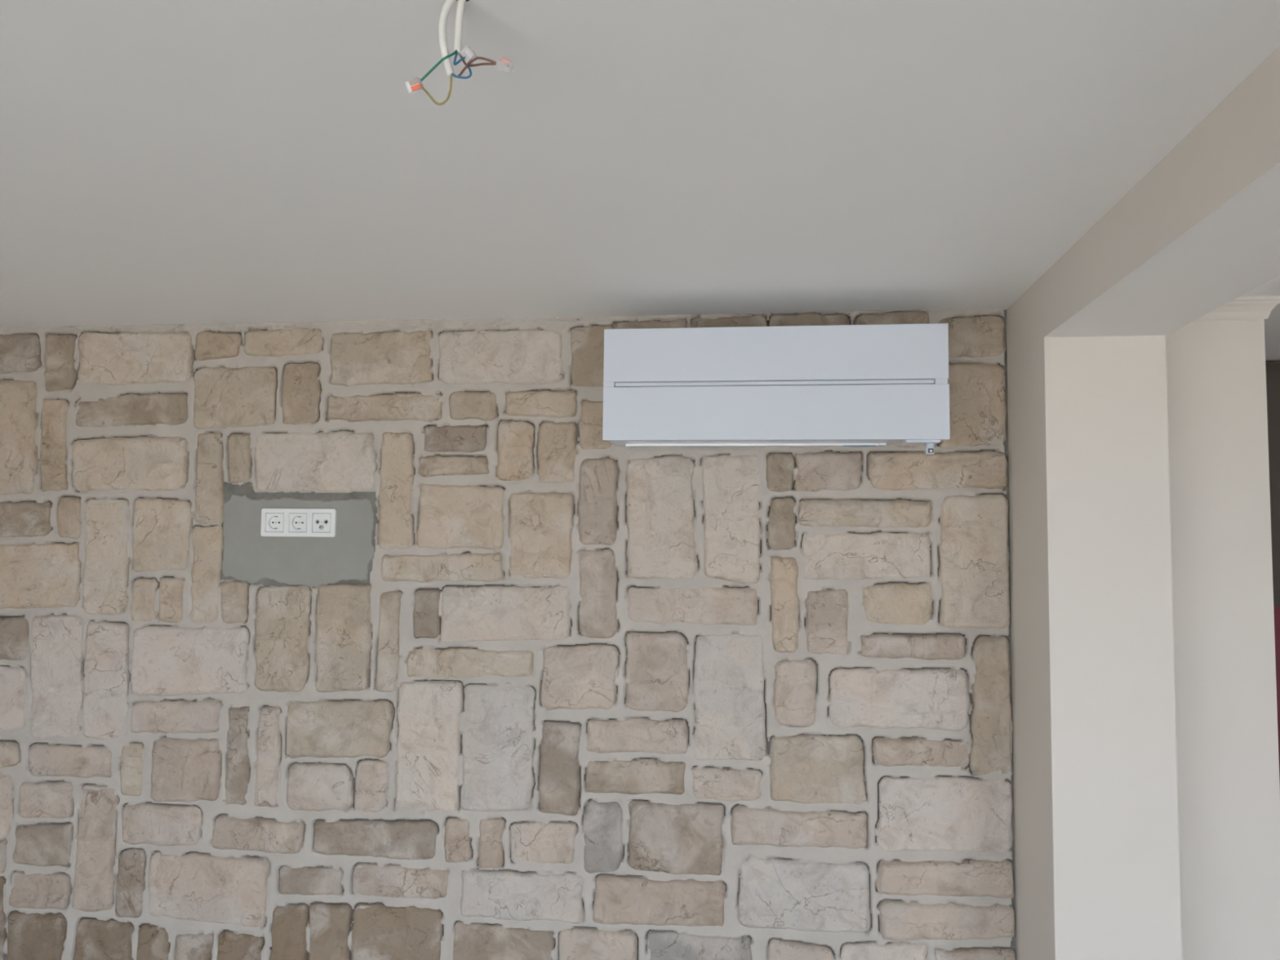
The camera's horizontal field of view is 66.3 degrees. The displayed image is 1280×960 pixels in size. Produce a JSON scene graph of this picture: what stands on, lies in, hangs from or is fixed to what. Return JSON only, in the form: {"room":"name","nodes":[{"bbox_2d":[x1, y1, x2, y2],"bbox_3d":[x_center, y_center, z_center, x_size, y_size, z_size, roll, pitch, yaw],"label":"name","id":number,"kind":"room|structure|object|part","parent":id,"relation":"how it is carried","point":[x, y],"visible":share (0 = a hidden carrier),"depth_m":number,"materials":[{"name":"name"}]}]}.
{"room":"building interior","nodes":[
{"label":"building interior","id":0,"kind":"room"},
{"bbox_2d":[0,308,1016,959],"bbox_3d":[-0.847,0.812,2.817,3.675,2.546,0.154,0,-4,7],"label":"wall","id":1,"kind":"structure","parent":0,"point":[543,686],"depth_m":2.73,"materials":[{"name":"stone"}]},
{"bbox_2d":[260,508,337,537],"bbox_3d":[-0.979,0.123,2.825,0.228,0.080,0.017,0,-4,7],"label":"wall socket","id":2,"kind":"object","parent":1,"relation":"attached to","point":[304,522],"visible":1,"depth_m":2.82,"materials":[{"name":"white plastic"}]},
{"bbox_2d":[602,323,950,454],"bbox_3d":[0.349,-0.225,2.591,0.874,0.326,0.188,0,-4,7],"label":"air conditioner","id":3,"kind":"object","parent":1,"relation":"attached to","point":[878,384],"visible":1,"depth_m":2.50,"materials":[{"name":"white plastic"}]},
{"bbox_3d":[0.339,-0.324,2.513,0.873,0.140,0.016,0,-4,7],"label":"panel","id":4,"kind":"part","parent":3,"relation":"part of","materials":[{"name":"white plastic"}]},
{"bbox_3d":[0.338,-0.171,2.502,0.874,0.139,0.017,0,-4,7],"label":"panel","id":5,"kind":"part","parent":3,"relation":"part of","materials":[{"name":"white plastic"}]},
{"bbox_2d":[0,0,1279,360],"bbox_3d":[0.391,-0.642,1.118,6.540,0.150,5.020,0,-4,7],"label":"ceiling","id":6,"kind":"structure","parent":0,"point":[162,162],"depth_m":1.59,"materials":[{"name":"paint"}]},
{"bbox_2d":[407,0,511,105],"bbox_3d":[-0.210,-0.504,1.151,0.128,0.139,0.026,0,-4,2],"label":"cable","id":7,"kind":"object","parent":6,"relation":"attached to","point":[505,64],"visible":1,"depth_m":1.15,"materials":[{"name":"white plastic"}]},
{"bbox_3d":[-0.263,-0.463,1.140,0.013,0.008,0.004,0,-4,11],"label":"lever","id":8,"kind":"part","parent":7,"relation":"part of","materials":[{"name":"beige"}]},
{"bbox_3d":[-0.261,-0.457,1.141,0.013,0.008,0.004,0,-4,11],"label":"lever","id":9,"kind":"part","parent":7,"relation":"part of","materials":[{"name":"orange plastic"}]},
{"bbox_3d":[-0.157,-0.488,1.141,0.013,0.009,0.004,0,-4,3],"label":"lever","id":10,"kind":"part","parent":7,"relation":"part of","materials":[{"name":"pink plastic"}]},
{"bbox_2d":[1006,274,1182,959],"bbox_3d":[1.090,0.805,2.422,0.267,2.546,0.467,0,-4,7],"label":"column","id":11,"kind":"structure","parent":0,"point":[1096,828],"depth_m":2.23,"materials":[{"name":"beige paint"}]},
{"bbox_2d":[1043,45,1279,337],"bbox_3d":[0.895,-0.508,0.811,0.267,0.149,2.953,0,-4,7],"label":"beam","id":12,"kind":"structure","parent":11,"relation":"attached to","point":[1199,232],"depth_m":1.65,"materials":[{"name":"beige paint"}]},
{"bbox_2d":[1165,319,1279,959],"bbox_3d":[1.454,0.839,2.861,0.349,2.546,0.865,0,-4,7],"label":"wall","id":13,"kind":"structure","parent":0,"point":[1228,761],"depth_m":2.45,"materials":[{"name":"beige paint"}]},
{"bbox_2d":[1194,296,1279,320],"bbox_3d":[1.480,-0.406,2.929,0.379,0.052,0.895,0,-4,7],"label":"trim","id":14,"kind":"structure","parent":13,"relation":"attached to","point":[1245,308],"depth_m":2.49,"materials":[{"name":"beige paint"}]},
{"bbox_2d":[1265,364,1279,606],"bbox_3d":[2.173,0.874,3.268,0.979,2.546,0.120,0,-4,7],"label":"wall","id":15,"kind":"structure","parent":0,"point":[1273,371],"depth_m":3.28,"materials":[{"name":"brown paint"}]},
{"bbox_2d":[1265,360,1279,364],"bbox_3d":[2.178,-0.393,3.282,0.979,0.012,0.025,0,-4,7],"label":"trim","id":16,"kind":"structure","parent":15,"relation":"attached to","point":[1267,362],"depth_m":3.28,"materials":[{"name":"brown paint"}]},
{"bbox_3d":[0.363,2.047,0.934,6.540,0.150,5.020,0,-4,7],"label":"floor","id":17,"kind":"structure","parent":0,"visible":0},
{"bbox_2d":[1273,606,1279,783],"bbox_3d":[2.159,1.278,3.162,0.880,1.725,0.033,0,-4,7],"label":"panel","id":18,"kind":"object","parent":17,"relation":"on","point":[1276,609],"visible":0.02,"depth_m":3.21,"materials":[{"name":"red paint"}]},
{"bbox_3d":[2.166,0.457,3.208,0.720,0.080,0.010,0,-4,7],"label":"rail","id":19,"kind":"part","parent":18,"relation":"part of","materials":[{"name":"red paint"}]}
]}

